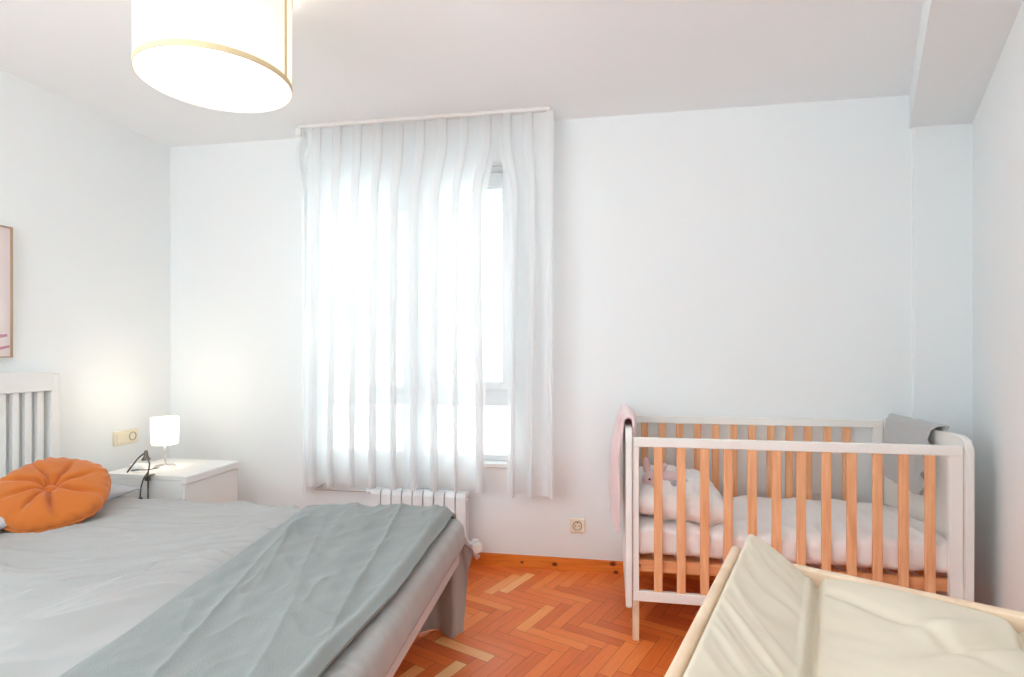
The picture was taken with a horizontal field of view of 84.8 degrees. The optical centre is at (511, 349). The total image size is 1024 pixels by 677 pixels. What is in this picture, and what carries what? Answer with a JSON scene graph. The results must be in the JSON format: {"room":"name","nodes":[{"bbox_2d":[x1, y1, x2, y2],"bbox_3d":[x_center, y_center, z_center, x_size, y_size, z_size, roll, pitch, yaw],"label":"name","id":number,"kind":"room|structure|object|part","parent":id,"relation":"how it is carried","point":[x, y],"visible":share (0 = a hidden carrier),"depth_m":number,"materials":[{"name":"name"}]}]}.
{"room":"bedroom","nodes":[
{"label":"bedroom","id":0,"kind":"room"},
{"bbox_2d":[0,69,169,474],"bbox_3d":[-2.517,0.000,1.241,0.250,2.400,4.780,0,0,10],"label":"wall","id":1,"kind":"structure","parent":0,"point":[85,194],"depth_m":2.80,"materials":[{"name":"white paint"}]},
{"bbox_2d":[0,225,12,357],"bbox_3d":[-2.216,-0.246,2.148,0.029,0.562,0.562,0,0,10],"label":"wall picture","id":2,"kind":"object","parent":1,"relation":"attached to","point":[6,233],"visible":1,"depth_m":2.40,"materials":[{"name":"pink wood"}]},
{"bbox_2d":[113,428,137,445],"bbox_3d":[-2.072,0.470,3.013,0.017,0.076,0.156,0,0,10],"label":"wall socket","id":3,"kind":"object","parent":1,"relation":"attached to","point":[128,436],"visible":1,"depth_m":3.00,"materials":[{"name":"beige plastic"}]},
{"bbox_2d":[0,0,922,146],"bbox_3d":[-0.237,-1.275,0.843,4.880,0.150,4.780,0,0,10],"label":"ceiling","id":4,"kind":"structure","parent":0,"point":[353,60],"depth_m":2.29,"materials":[{"name":"white paint"}]},
{"bbox_2d":[131,0,292,112],"bbox_3d":[-0.913,-1.000,1.735,0.438,0.355,0.438,0,0,10],"label":"ceiling lamp","id":5,"kind":"object","parent":4,"relation":"attached to","point":[222,55],"visible":1,"depth_m":1.62,"materials":[{"name":"fabric"}]},
{"bbox_3d":[-0.913,-0.832,1.735,0.438,0.018,0.438,0,0,10],"label":"trim","id":6,"kind":"part","parent":5,"relation":"part of","materials":[{"name":"gold metal"}]},
{"bbox_2d":[134,46,289,110],"bbox_3d":[-0.913,-0.831,1.735,0.422,0.007,0.422,0,0,10],"label":"diffuser","id":7,"kind":"object","parent":5,"relation":"attached to","point":[222,78],"depth_m":1.70,"materials":[{"name":"plastic"}]},
{"bbox_2d":[295,106,550,138],"bbox_3d":[-0.481,-1.170,2.901,1.365,0.060,0.050,0,0,10],"label":"rail","id":8,"kind":"object","parent":4,"relation":"attached to","point":[298,131],"visible":0.91,"depth_m":2.89,"materials":[{"name":"white metal"}]},
{"bbox_2d":[296,129,309,494],"bbox_3d":[-1.148,-0.203,3.077,0.054,1.965,0.154,0,0,-10],"label":"curtain","id":9,"kind":"object","parent":8,"relation":"hanging from","point":[302,145],"visible":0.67,"depth_m":3.02,"materials":[{"name":"white fabric"}]},
{"bbox_2d":[303,115,497,493],"bbox_3d":[-0.603,-0.232,2.923,1.074,1.907,0.101,0,0,10],"label":"curtain","id":10,"kind":"object","parent":8,"relation":"hanging from","point":[395,359],"visible":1,"depth_m":2.94,"materials":[{"name":"white fabric"}]},
{"bbox_2d":[497,110,553,499],"bbox_3d":[0.064,-0.225,2.804,0.293,1.920,0.100,0,0,10],"label":"curtain","id":11,"kind":"object","parent":8,"relation":"hanging from","point":[525,141],"visible":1,"depth_m":2.81,"materials":[{"name":"white fabric"}]},
{"bbox_2d":[170,95,911,573],"bbox_3d":[0.075,0.000,3.088,4.222,2.400,0.250,0,0,10],"label":"wall","id":12,"kind":"structure","parent":0,"point":[751,261],"depth_m":2.85,"materials":[{"name":"white paint"}]},
{"bbox_2d":[315,484,482,559],"bbox_3d":[-0.614,0.923,3.004,0.962,0.373,0.139,0,0,11],"label":"radiator","id":13,"kind":"object","parent":12,"relation":"attached to","point":[458,503],"visible":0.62,"depth_m":2.93,"materials":[{"name":"white metal"}]},
{"bbox_3d":[-0.174,1.015,2.879,0.048,0.048,0.053,0,0,2],"label":"valve knob","id":14,"kind":"part","parent":13,"relation":"part of","materials":[{"name":"white paint"}]},
{"bbox_2d":[484,166,508,467],"bbox_3d":[-0.518,-0.186,3.154,1.235,1.627,0.215,0,0,10],"label":"window","id":15,"kind":"structure","parent":12,"relation":"in","point":[496,391],"depth_m":3.04,"materials":[{"name":"white"}]},
{"bbox_2d":[486,188,501,210],"bbox_3d":[-0.500,-0.893,3.255,1.175,0.213,0.010,0,0,10],"label":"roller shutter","id":16,"kind":"object","parent":15,"relation":"attached to","point":[493,195],"depth_m":3.18,"materials":[{"name":"white"}]},
{"bbox_3d":[-0.529,0.616,3.092,1.235,0.023,0.090,0,0,10],"label":"sill","id":17,"kind":"part","parent":15,"relation":"part of","materials":[{"name":"white paint"}]},
{"bbox_2d":[570,518,584,532],"bbox_3d":[0.339,0.913,2.908,0.076,0.076,0.014,0,0,10],"label":"wall socket","id":18,"kind":"object","parent":12,"relation":"attached to","point":[577,525],"visible":1,"depth_m":2.90,"materials":[{"name":"beige plastic"}]},
{"bbox_2d":[470,552,715,580],"bbox_3d":[-0.071,1.117,2.981,3.971,0.066,0.012,0,0,10],"label":"baseboard","id":19,"kind":"structure","parent":12,"relation":"attached to","point":[487,559],"depth_m":2.92,"materials":[{"name":"orange wood"}]},
{"bbox_2d":[912,123,971,441],"bbox_3d":[2.009,0.064,2.615,0.249,2.212,0.019,0,0,10],"label":"column","id":20,"kind":"structure","parent":12,"relation":"attached to","point":[941,154],"depth_m":2.61,"materials":[{"name":"white paint"}]},
{"bbox_2d":[393,564,713,676],"bbox_3d":[-0.314,1.175,0.857,4.222,0.050,4.280,0,0,10],"label":"floor","id":21,"kind":"structure","parent":0,"point":[519,622],"depth_m":2.30,"materials":[{"name":"brown wood"}]},
{"bbox_2d":[108,458,239,503],"bbox_3d":[-1.725,0.875,2.870,0.455,0.550,0.388,0,0,10],"label":"nightstand","id":22,"kind":"object","parent":21,"relation":"on","point":[194,480],"visible":0.27,"depth_m":2.76,"materials":[{"name":"white paint"}]},
{"bbox_2d":[129,463,145,469],"bbox_3d":[-1.879,0.587,2.815,0.072,0.027,0.072,0,0,10],"label":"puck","id":23,"kind":"object","parent":22,"relation":"on","point":[136,465],"visible":0.88,"depth_m":2.79,"materials":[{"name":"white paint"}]},
{"bbox_2d":[127,450,154,498],"bbox_3d":[-1.777,0.635,2.670,0.140,0.310,0.050,0,0,10],"label":"lamp","id":24,"kind":"object","parent":22,"relation":"attached to","point":[147,477],"visible":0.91,"depth_m":2.65,"materials":[{"name":"grey metal"}]},
{"bbox_3d":[-1.740,0.649,2.652,0.042,0.142,0.008,0,0,-3],"label":"cord","id":25,"kind":"part","parent":24,"relation":"part of","materials":[{"name":"grey plastic"}]},
{"bbox_2d":[131,416,178,470],"bbox_3d":[-1.790,0.474,2.843,0.141,0.252,0.191,0,0,10],"label":"table lamp","id":26,"kind":"object","parent":22,"relation":"on","point":[164,430],"visible":0.98,"depth_m":2.83,"materials":[{"name":"white fabric"}]},
{"bbox_3d":[-1.777,0.417,2.873,0.127,0.137,0.127,0,0,10],"label":"lamp shade","id":27,"kind":"part","parent":26,"relation":"part of","materials":[{"name":"white fabric"}]},
{"bbox_3d":[-1.777,0.525,2.873,0.009,0.132,0.009,0,0,10],"label":"stem","id":28,"kind":"part","parent":26,"relation":"part of","materials":[{"name":"silver metal"}]},
{"bbox_3d":[-1.719,0.751,2.869,0.427,0.227,0.382,0,0,10],"label":"drawer","id":29,"kind":"part","parent":22,"relation":"part of","materials":[{"name":"white paint"}]},
{"bbox_2d":[0,371,458,676],"bbox_3d":[-1.264,0.624,1.701,2.042,1.052,1.496,0,0,10],"label":"double bed","id":30,"kind":"object","parent":21,"relation":"on","point":[45,385],"visible":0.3,"depth_m":2.46,"materials":[{"name":"white wood"}]},
{"bbox_3d":[-2.249,0.143,1.855,0.044,0.090,1.462,0,0,10],"label":"rail","id":31,"kind":"part","parent":30,"relation":"part of","materials":[{"name":"white paint"}]},
{"bbox_3d":[-2.123,0.629,2.590,0.044,1.042,0.040,0,0,10],"label":"post","id":32,"kind":"part","parent":30,"relation":"part of","materials":[{"name":"white paint"}]},
{"bbox_2d":[0,496,472,676],"bbox_3d":[-1.209,0.889,1.706,1.975,0.523,1.512,0,0,10],"label":"sheet","id":33,"kind":"object","parent":30,"relation":"on","point":[67,593],"visible":0.47,"depth_m":1.66,"materials":[{"name":"grey fabric"}]},
{"bbox_2d":[0,483,140,529],"bbox_3d":[-1.927,0.614,2.250,0.359,0.105,0.680,0,0,13],"label":"pillow","id":34,"kind":"object","parent":33,"relation":"on","point":[117,490],"visible":0.11,"depth_m":2.45,"materials":[{"name":"grey fabric"}]},
{"bbox_2d":[0,457,110,532],"bbox_3d":[-1.788,0.559,2.184,0.361,0.240,0.366,0,0,16],"label":"pillow","id":35,"kind":"object","parent":34,"relation":"on","point":[49,493],"visible":0.94,"depth_m":2.14,"materials":[{"name":"orange fabric"}]},
{"bbox_2d":[59,502,455,676],"bbox_3d":[-0.605,0.708,1.609,0.641,0.192,1.520,0,0,5],"label":"throw blanket","id":36,"kind":"object","parent":33,"relation":"on","point":[288,604],"visible":1,"depth_m":1.43,"materials":[{"name":"grey fabric"}]},
{"bbox_2d":[622,415,974,640],"bbox_3d":[1.104,0.733,2.424,1.217,0.835,0.655,0,0,10],"label":"crib","id":37,"kind":"object","parent":21,"relation":"on","point":[946,506],"visible":0.63,"depth_m":2.14,"materials":[{"name":"white paint"}]},
{"bbox_2d":[609,404,635,531],"bbox_3d":[0.500,0.507,2.537,0.110,0.499,0.504,0,0,8],"label":"blanket","id":38,"kind":"object","parent":37,"relation":"hanging from","point":[625,412],"visible":0.99,"depth_m":2.34,"materials":[{"name":"pink fabric"}]},
{"bbox_3d":[0.516,0.667,2.526,0.024,0.705,0.655,0,0,10],"label":"panel","id":39,"kind":"part","parent":37,"relation":"part of","materials":[{"name":"white paint"}]},
{"bbox_3d":[0.490,0.668,2.222,0.024,0.570,0.020,0,0,10],"label":"post","id":40,"kind":"part","parent":37,"relation":"part of","materials":[{"name":"white paint"}]},
{"bbox_3d":[0.492,1.000,2.233,0.026,0.300,0.040,0,0,10],"label":"leg","id":41,"kind":"part","parent":37,"relation":"part of","materials":[{"name":"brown wood"}]},
{"bbox_3d":[1.050,0.972,2.124,1.162,0.040,0.022,0,0,10],"label":"rail","id":42,"kind":"part","parent":37,"relation":"part of","materials":[{"name":"white paint"}]},
{"bbox_3d":[1.153,0.346,2.714,1.162,0.037,0.023,0,0,10],"label":"rail","id":43,"kind":"part","parent":37,"relation":"part of","materials":[{"name":"white paint"}]},
{"bbox_2d":[639,495,946,572],"bbox_3d":[1.102,0.760,2.416,1.152,0.156,0.575,0,0,10],"label":"mattress","id":44,"kind":"object","parent":37,"relation":"in","point":[764,505],"visible":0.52,"depth_m":2.20,"materials":[{"name":"white fabric"}]},
{"bbox_2d":[639,465,722,525],"bbox_3d":[0.722,0.634,2.488,0.359,0.201,0.550,0,0,10],"label":"duvet","id":45,"kind":"object","parent":44,"relation":"on","point":[646,491],"visible":0.47,"depth_m":2.25,"materials":[{"name":"white fabric"}]},
{"bbox_2d":[642,457,687,486],"bbox_3d":[0.642,0.518,2.348,0.191,0.126,0.111,0,0,10],"label":"plush toy","id":46,"kind":"object","parent":45,"relation":"on","point":[648,476],"visible":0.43,"depth_m":2.34,"materials":[{"name":"pink fabric"}]},
{"bbox_3d":[1.050,0.365,2.124,1.162,0.037,0.022,0,0,10],"label":"rail","id":47,"kind":"part","parent":37,"relation":"part of","materials":[{"name":"white paint"}]},
{"bbox_3d":[1.704,0.658,2.617,0.042,0.589,0.021,0,0,10],"label":"post","id":48,"kind":"part","parent":37,"relation":"part of","materials":[{"name":"white paint"}]},
{"bbox_2d":[883,413,949,494],"bbox_3d":[1.671,0.436,2.356,0.122,0.292,0.405,0,0,10],"label":"cloth","id":49,"kind":"object","parent":37,"relation":"hanging from","point":[898,429],"visible":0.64,"depth_m":2.34,"materials":[{"name":"grey fabric"}]},
{"bbox_3d":[1.690,0.667,2.321,0.026,0.705,0.655,0,0,10],"label":"panel","id":50,"kind":"part","parent":37,"relation":"part of","materials":[{"name":"white paint"}]},
{"bbox_3d":[1.601,0.668,2.028,0.042,0.570,0.020,0,0,10],"label":"post","id":51,"kind":"part","parent":37,"relation":"part of","materials":[{"name":"white paint"}]},
{"bbox_2d":[664,546,1023,676],"bbox_3d":[0.403,0.750,0.490,0.530,0.800,0.891,0,0,30],"label":"table","id":52,"kind":"object","parent":21,"relation":"on","point":[686,650],"visible":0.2,"depth_m":0.78,"materials":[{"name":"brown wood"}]},
{"bbox_2d":[683,534,1023,676],"bbox_3d":[0.398,0.362,0.485,0.493,0.119,0.819,0,0,30],"label":"mat","id":53,"kind":"object","parent":52,"relation":"on","point":[769,618],"visible":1,"depth_m":0.68,"materials":[{"name":"beige fabric"}]},
{"bbox_2d":[972,0,1023,611],"bbox_3d":[0.954,0.000,0.635,0.184,2.400,5.286,0,0,33],"label":"wall","id":54,"kind":"structure","parent":0,"point":[998,123],"depth_m":2.00,"materials":[{"name":"white paint"}]},
{"bbox_2d":[909,0,1022,128],"bbox_3d":[0.781,-1.126,0.750,0.250,0.168,4.588,0,0,33],"label":"beam","id":55,"kind":"structure","parent":54,"relation":"attached to","point":[960,43],"depth_m":2.00,"materials":[{"name":"white paint"}]}
]}

